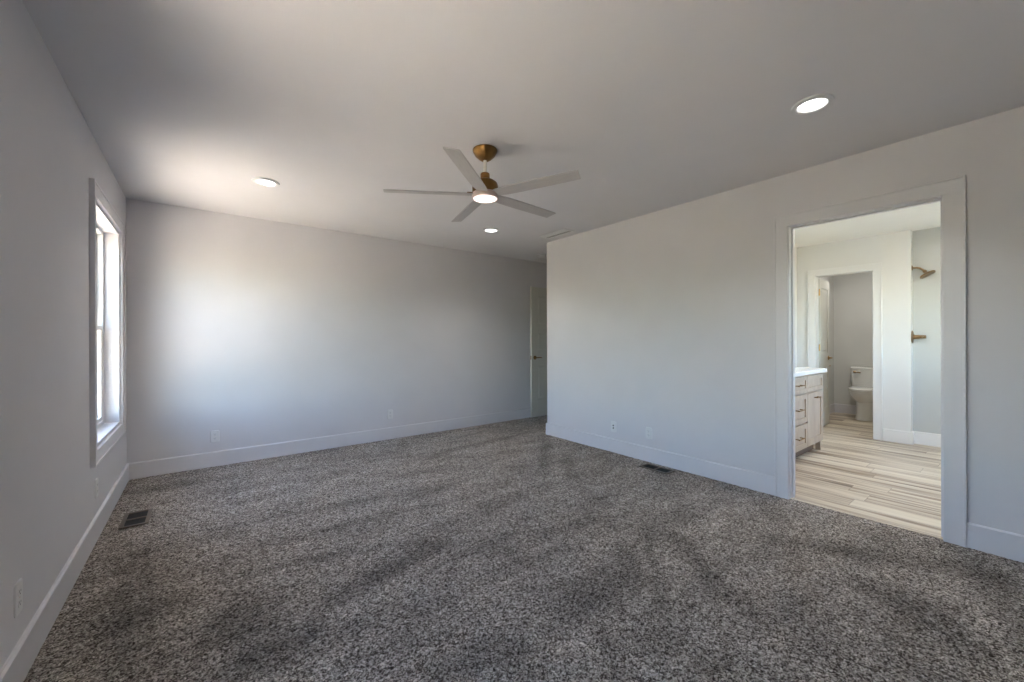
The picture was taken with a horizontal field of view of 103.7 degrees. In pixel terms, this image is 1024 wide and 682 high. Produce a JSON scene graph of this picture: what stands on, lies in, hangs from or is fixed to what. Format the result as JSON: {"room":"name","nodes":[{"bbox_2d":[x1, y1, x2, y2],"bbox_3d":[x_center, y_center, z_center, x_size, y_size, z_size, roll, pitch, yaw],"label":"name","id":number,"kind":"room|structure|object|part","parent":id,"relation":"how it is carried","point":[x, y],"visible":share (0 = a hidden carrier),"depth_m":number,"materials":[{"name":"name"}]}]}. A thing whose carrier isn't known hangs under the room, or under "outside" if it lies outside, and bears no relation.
{"room":"empty bedroom","nodes":[
{"label":"empty bedroom","id":0,"kind":"room"},
{"bbox_2d":[0,0,126,669],"bbox_3d":[-1.700,0.028,1.216,0.155,2.593,6.113,0,0,-38],"label":"wall","id":1,"kind":"structure","parent":0,"point":[49,153],"depth_m":1.66,"materials":[{"name":"paint"}]},
{"bbox_2d":[13,578,22,617],"bbox_3d":[-1.768,0.919,1.442,0.008,0.117,0.072,0,0,-38],"label":"electrical outlet","id":2,"kind":"object","parent":1,"relation":"attached to","point":[18,587],"visible":1,"depth_m":1.43,"materials":[{"name":"white plastic"}]},
{"bbox_2d":[0,463,128,681],"bbox_3d":[-1.629,1.158,1.269,0.015,0.157,5.803,0,0,-38],"label":"baseboard","id":3,"kind":"structure","parent":1,"relation":"attached to","point":[22,657],"depth_m":1.78,"materials":[{"name":"paint"}]},
{"bbox_2d":[95,478,98,498],"bbox_3d":[-2.600,0.921,2.521,0.008,0.117,0.072,0,0,-38],"label":"electrical outlet","id":4,"kind":"object","parent":1,"relation":"attached to","point":[96,480],"visible":1,"depth_m":2.50,"materials":[{"name":"white plastic"}]},
{"bbox_2d":[89,178,125,467],"bbox_3d":[-2.851,-0.105,2.856,0.026,1.720,1.185,0,0,-38],"label":"window frame","id":5,"kind":"structure","parent":1,"relation":"in","point":[97,453],"depth_m":2.43,"materials":[{"name":"paint"}]},
{"bbox_2d":[96,203,119,445],"bbox_3d":[-2.924,-0.105,2.799,0.162,1.540,1.005,0,0,-38],"label":"window","id":6,"kind":"structure","parent":1,"relation":"in","point":[108,335],"depth_m":3.19,"materials":[{"name":"paint"}]},
{"bbox_3d":[-2.942,0.253,2.785,0.006,0.680,0.857,0,0,-38],"label":"glass","id":7,"kind":"part","parent":6,"relation":"part of","materials":[{"name":"clear glass"}]},
{"bbox_3d":[-2.942,0.253,2.785,0.025,0.740,0.917,0,0,-38],"label":"sash","id":8,"kind":"part","parent":6,"relation":"part of","materials":[{"name":"white plastic"}]},
{"bbox_3d":[-2.958,-0.105,2.773,0.075,1.540,1.005,0,0,-38],"label":"frame","id":9,"kind":"part","parent":6,"relation":"part of","materials":[{"name":"white plastic"}]},
{"bbox_2d":[126,198,546,462],"bbox_3d":[-0.797,0.021,5.676,6.725,2.593,0.155,0,0,-38],"label":"wall","id":10,"kind":"structure","parent":0,"point":[253,331],"depth_m":4.41,"materials":[{"name":"paint"}]},
{"bbox_2d":[210,430,218,442],"bbox_3d":[-2.909,0.934,3.941,0.072,0.117,0.008,0,0,-38],"label":"electrical outlet","id":11,"kind":"object","parent":10,"relation":"attached to","point":[214,435],"visible":1,"depth_m":3.94,"materials":[{"name":"white plastic"}]},
{"bbox_2d":[129,408,530,479],"bbox_3d":[-1.222,1.153,5.239,5.480,0.157,0.015,0,0,-38],"label":"baseboard","id":12,"kind":"structure","parent":10,"relation":"attached to","point":[142,469],"depth_m":4.40,"materials":[{"name":"paint"}]},
{"bbox_2d":[387,410,392,418],"bbox_3d":[-1.519,0.916,5.015,0.072,0.117,0.008,0,0,-38],"label":"electrical outlet","id":13,"kind":"object","parent":10,"relation":"attached to","point":[389,412],"visible":1,"depth_m":5.01,"materials":[{"name":"white plastic"}]},
{"bbox_2d":[22,0,1023,262],"bbox_3d":[1.924,-1.357,3.953,9.255,0.150,6.223,0,0,-38],"label":"ceiling","id":14,"kind":"structure","parent":0,"point":[655,105],"depth_m":2.10,"materials":[{"name":"paint"}]},
{"bbox_2d":[252,177,279,186],"bbox_3d":[-1.964,-1.263,3.212,0.192,0.012,0.192,0,0,-38],"label":"recessed light","id":15,"kind":"object","parent":14,"relation":"in","point":[262,181],"visible":1,"depth_m":3.20,"materials":[{"name":"white"}]},
{"bbox_2d":[383,144,580,221],"bbox_3d":[-0.151,-1.108,2.718,1.247,0.334,1.273,0,0,-38],"label":"ceiling fan","id":16,"kind":"object","parent":14,"relation":"hanging from","point":[485,190],"visible":1,"depth_m":2.61,"materials":[{"name":"gold metal"}]},
{"bbox_3d":[-0.544,-0.975,2.643,0.594,0.024,0.102,0,0,-7],"label":"blade","id":17,"kind":"part","parent":16,"relation":"part of","materials":[{"name":"grey wood"}]},
{"bbox_3d":[-0.251,-0.975,2.326,0.102,0.024,0.594,0,0,11],"label":"blade","id":18,"kind":"part","parent":16,"relation":"part of","materials":[{"name":"grey wood"}]},
{"bbox_3d":[-0.332,-0.976,3.019,0.102,0.024,0.594,0,0,-25],"label":"blade","id":19,"kind":"part","parent":16,"relation":"part of","materials":[{"name":"grey wood"}]},
{"bbox_3d":[0.091,-0.977,2.934,0.594,0.024,0.102,0,0,-43],"label":"blade","id":20,"kind":"part","parent":16,"relation":"part of","materials":[{"name":"grey wood"}]},
{"bbox_3d":[0.141,-0.977,2.506,0.594,0.024,0.102,0,0,29],"label":"blade","id":21,"kind":"part","parent":16,"relation":"part of","materials":[{"name":"grey wood"}]},
{"bbox_2d":[483,228,498,232],"bbox_3d":[-0.241,-1.270,4.624,0.192,0.012,0.192,0,0,-38],"label":"recessed light","id":22,"kind":"object","parent":14,"relation":"in","point":[488,230],"visible":1,"depth_m":4.63,"materials":[{"name":"white"}]},
{"bbox_2d":[537,254,545,257],"bbox_3d":[0.442,-1.256,5.952,0.132,0.047,0.132,0,0,-38],"label":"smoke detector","id":23,"kind":"object","parent":14,"relation":"attached to","point":[539,255],"visible":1,"depth_m":5.91,"materials":[{"name":"white plastic"}]},
{"bbox_2d":[539,229,573,238],"bbox_3d":[0.526,-1.273,4.798,0.164,0.012,0.450,0,0,-38],"label":"ceiling vent","id":24,"kind":"object","parent":14,"relation":"in","point":[563,231],"visible":1,"depth_m":4.78,"materials":[{"name":"white plastic"}]},
{"bbox_2d":[791,93,834,114],"bbox_3d":[1.621,-1.274,2.173,0.192,0.012,0.192,0,0,-38],"label":"recessed light","id":25,"kind":"object","parent":14,"relation":"in","point":[817,102],"visible":1,"depth_m":2.16,"materials":[{"name":"white plastic"}]},
{"bbox_2d":[23,412,1023,681],"bbox_3d":[1.993,1.268,3.963,9.109,0.125,6.042,0,0,-38],"label":"floor","id":26,"kind":"structure","parent":0,"point":[512,550],"depth_m":2.09,"materials":[{"name":"carpet"}]},
{"bbox_2d":[118,508,152,529],"bbox_3d":[-2.579,1.223,2.763,0.148,0.021,0.296,0,0,-38],"label":"floor vent","id":27,"kind":"object","parent":26,"relation":"in","point":[136,518],"visible":1,"depth_m":2.75,"materials":[{"name":"black"}]},
{"bbox_2d":[639,463,674,473],"bbox_3d":[1.368,1.210,3.801,0.148,0.021,0.296,0,0,-38],"label":"floor vent","id":28,"kind":"object","parent":26,"relation":"in","point":[649,466],"visible":1,"depth_m":3.79,"materials":[{"name":"black"}]},
{"bbox_2d":[795,373,822,457],"bbox_3d":[2.688,0.777,4.215,1.522,0.862,0.608,0,0,-38],"label":"vanity cabinet","id":29,"kind":"object","parent":26,"relation":"on","point":[808,392],"visible":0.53,"depth_m":4.19,"materials":[{"name":"beige wood"}]},
{"bbox_3d":[2.847,0.445,4.009,0.499,0.167,0.019,0,0,-38],"label":"drawer","id":30,"kind":"part","parent":29,"relation":"part of","materials":[{"name":"beige wood"}]},
{"bbox_3d":[2.849,0.973,4.009,0.499,0.246,0.019,0,0,-38],"label":"drawer","id":31,"kind":"part","parent":29,"relation":"part of","materials":[{"name":"beige wood"}]},
{"bbox_3d":[2.848,0.689,4.009,0.499,0.285,0.019,0,0,-38],"label":"drawer","id":32,"kind":"part","parent":29,"relation":"part of","materials":[{"name":"beige wood"}]},
{"bbox_2d":[795,367,826,376],"bbox_3d":[2.691,0.275,4.221,1.577,0.139,0.602,0,0,-38],"label":"countertop","id":33,"kind":"structure","parent":29,"relation":"on","point":[799,371],"depth_m":4.22,"materials":[{"name":"white stone"}]},
{"bbox_3d":[3.248,0.820,4.317,0.495,0.549,0.019,0,0,-38],"label":"cabinet door","id":34,"kind":"part","parent":29,"relation":"part of","materials":[{"name":"beige wood"}]},
{"bbox_2d":[848,366,872,420],"bbox_3d":[5.437,0.805,6.185,0.735,0.784,0.452,0,0,-38],"label":"toilet","id":35,"kind":"object","parent":26,"relation":"on","point":[861,391],"visible":0.67,"depth_m":6.10,"materials":[{"name":"ceramic"}]},
{"bbox_3d":[5.375,0.755,6.137,0.576,0.020,0.384,0,0,-38],"label":"seat","id":36,"kind":"part","parent":35,"relation":"part of","materials":[{"name":"ceramic"}]},
{"bbox_3d":[5.374,0.728,6.136,0.577,0.029,0.386,0,0,-38],"label":"seat lid","id":37,"kind":"part","parent":35,"relation":"part of","materials":[{"name":"ceramic"}]},
{"bbox_3d":[5.404,0.982,6.159,0.625,0.432,0.372,0,0,-38],"label":"bowl","id":38,"kind":"part","parent":35,"relation":"part of","materials":[{"name":"ceramic"}]},
{"bbox_3d":[5.640,0.432,6.342,0.220,0.038,0.452,0,0,-38],"label":"tank lid","id":39,"kind":"part","parent":35,"relation":"part of","materials":[{"name":"ceramic"}]},
{"bbox_3d":[5.643,0.609,6.344,0.206,0.315,0.432,0,0,-38],"label":"tank","id":40,"kind":"part","parent":35,"relation":"part of","materials":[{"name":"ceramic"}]},
{"bbox_2d":[547,106,1023,534],"bbox_3d":[1.961,0.014,3.388,0.120,2.593,4.768,0,0,-38],"label":"wall","id":41,"kind":"structure","parent":0,"point":[662,321],"depth_m":3.38,"materials":[{"name":"paint"}]},
{"bbox_2d":[611,421,616,431],"bbox_3d":[1.106,0.935,4.389,0.016,0.117,0.072,0,0,-38],"label":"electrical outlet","id":42,"kind":"object","parent":41,"relation":"attached to","point":[613,423],"visible":1,"depth_m":4.39,"materials":[{"name":"white plastic"}]},
{"bbox_2d":[646,427,651,438],"bbox_3d":[1.375,0.927,4.046,0.008,0.117,0.072,0,0,-38],"label":"electrical outlet","id":43,"kind":"object","parent":41,"relation":"attached to","point":[648,429],"visible":1,"depth_m":4.04,"materials":[{"name":"white plastic"}]},
{"bbox_2d":[546,423,1023,562],"bbox_3d":[1.906,1.145,3.353,0.015,0.157,4.783,0,0,-38],"label":"baseboard","id":44,"kind":"structure","parent":41,"relation":"attached to","point":[1009,545],"depth_m":3.48,"materials":[{"name":"paint"}]},
{"bbox_2d":[790,497,942,538],"bbox_3d":[2.394,1.218,2.780,0.033,0.024,0.823,0,0,-38],"label":"trim","id":45,"kind":"structure","parent":41,"relation":"attached to","point":[811,503],"depth_m":2.72,"materials":[{"name":"plastic"}]},
{"bbox_2d":[774,175,966,546],"bbox_3d":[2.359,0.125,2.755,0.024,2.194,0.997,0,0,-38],"label":"door frame","id":46,"kind":"structure","parent":41,"relation":"in","point":[953,190],"depth_m":2.42,"materials":[{"name":"paint"}]},
{"bbox_2d":[795,247,796,366],"bbox_3d":[2.837,0.010,4.779,2.968,2.593,0.100,0,0,-38],"label":"mirror","id":47,"kind":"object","parent":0,"point":[795,247],"depth_m":5.54,"materials":[{"name":"mirror"}]},
{"bbox_2d":[819,272,872,404],"bbox_3d":[5.091,0.002,5.842,1.900,2.593,1.292,0,0,-38],"label":"wall","id":48,"kind":"structure","parent":0,"point":[850,295],"depth_m":6.65,"materials":[{"name":"paint"}]},
{"bbox_2d":[819,279,831,425],"bbox_3d":[4.387,0.169,5.677,0.588,2.040,0.132,0,0,-41],"label":"door","id":49,"kind":"structure","parent":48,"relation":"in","point":[824,357],"depth_m":5.68,"materials":[{"name":"paint"}]},
{"bbox_2d":[829,403,855,413],"bbox_3d":[5.049,1.132,5.820,1.800,0.157,1.072,0,0,-38],"label":"baseboard","id":50,"kind":"structure","parent":48,"relation":"attached to","point":[840,408],"depth_m":6.67,"materials":[{"name":"paint"}]},
{"bbox_2d":[797,230,912,431],"bbox_3d":[4.341,0.005,5.162,0.120,2.593,1.132,0,0,-38],"label":"wall","id":51,"kind":"structure","parent":0,"point":[894,250],"depth_m":4.82,"materials":[{"name":"paint"}]},
{"bbox_2d":[815,270,872,367],"bbox_3d":[4.304,0.165,5.210,0.126,2.098,0.616,0,0,-38],"label":"door frame","id":52,"kind":"structure","parent":51,"relation":"attached to","point":[816,277],"depth_m":5.42,"materials":[{"name":"paint"}]},
{"bbox_2d":[807,262,882,439],"bbox_3d":[4.247,0.131,5.166,0.024,2.167,0.754,0,0,-38],"label":"doorway","id":53,"kind":"structure","parent":51,"relation":"in","point":[876,267],"depth_m":4.92,"materials":[{"name":"paint"}]},
{"bbox_2d":[883,428,940,446],"bbox_3d":[4.899,1.134,4.411,0.110,0.157,3.000,0,0,-38],"label":"baseboard","id":54,"kind":"structure","parent":51,"relation":"attached to","point":[905,437],"depth_m":4.69,"materials":[{"name":"paint"}]},
{"bbox_2d":[911,331,925,342],"bbox_3d":[4.724,-0.048,4.668,0.148,0.148,0.117,0,0,-38],"label":"shower valve","id":55,"kind":"object","parent":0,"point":[913,336],"visible":1,"depth_m":4.67,"materials":[{"name":"gold metal"}]},
{"bbox_3d":[4.718,-0.048,4.646,0.085,0.048,0.089,0,0,-38],"label":"valve handle","id":56,"kind":"part","parent":55,"relation":"part of","materials":[{"name":"beige metal"}]},
{"bbox_2d":[912,227,940,433],"bbox_3d":[5.336,0.003,4.035,0.130,2.593,1.868,0,0,-38],"label":"wall","id":57,"kind":"structure","parent":0,"point":[926,247],"depth_m":4.64,"materials":[{"name":"white paint"}]},
{"bbox_2d":[911,266,935,278],"bbox_3d":[4.740,-0.802,4.635,0.142,0.164,0.192,0,0,-38],"label":"shower fixture","id":58,"kind":"object","parent":57,"relation":"attached to","point":[925,272],"visible":1,"depth_m":4.62,"materials":[{"name":"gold metal"}]},
{"bbox_3d":[0.829,0.016,6.104,1.408,2.593,1.155,0,0,-38],"label":"wall","id":59,"kind":"structure","parent":0,"visible":0},
{"bbox_3d":[1.246,0.146,6.501,0.024,2.154,0.994,0,0,-38],"label":"bedroom doorway","id":60,"kind":"structure","parent":59,"relation":"in","visible":0},
{"bbox_2d":[530,287,546,416],"bbox_3d":[0.621,0.172,6.568,0.811,2.050,0.132,0,0,-37],"label":"door","id":61,"kind":"structure","parent":60,"relation":"attached to","point":[538,296],"depth_m":6.40,"materials":[{"name":"paint"}]}
]}

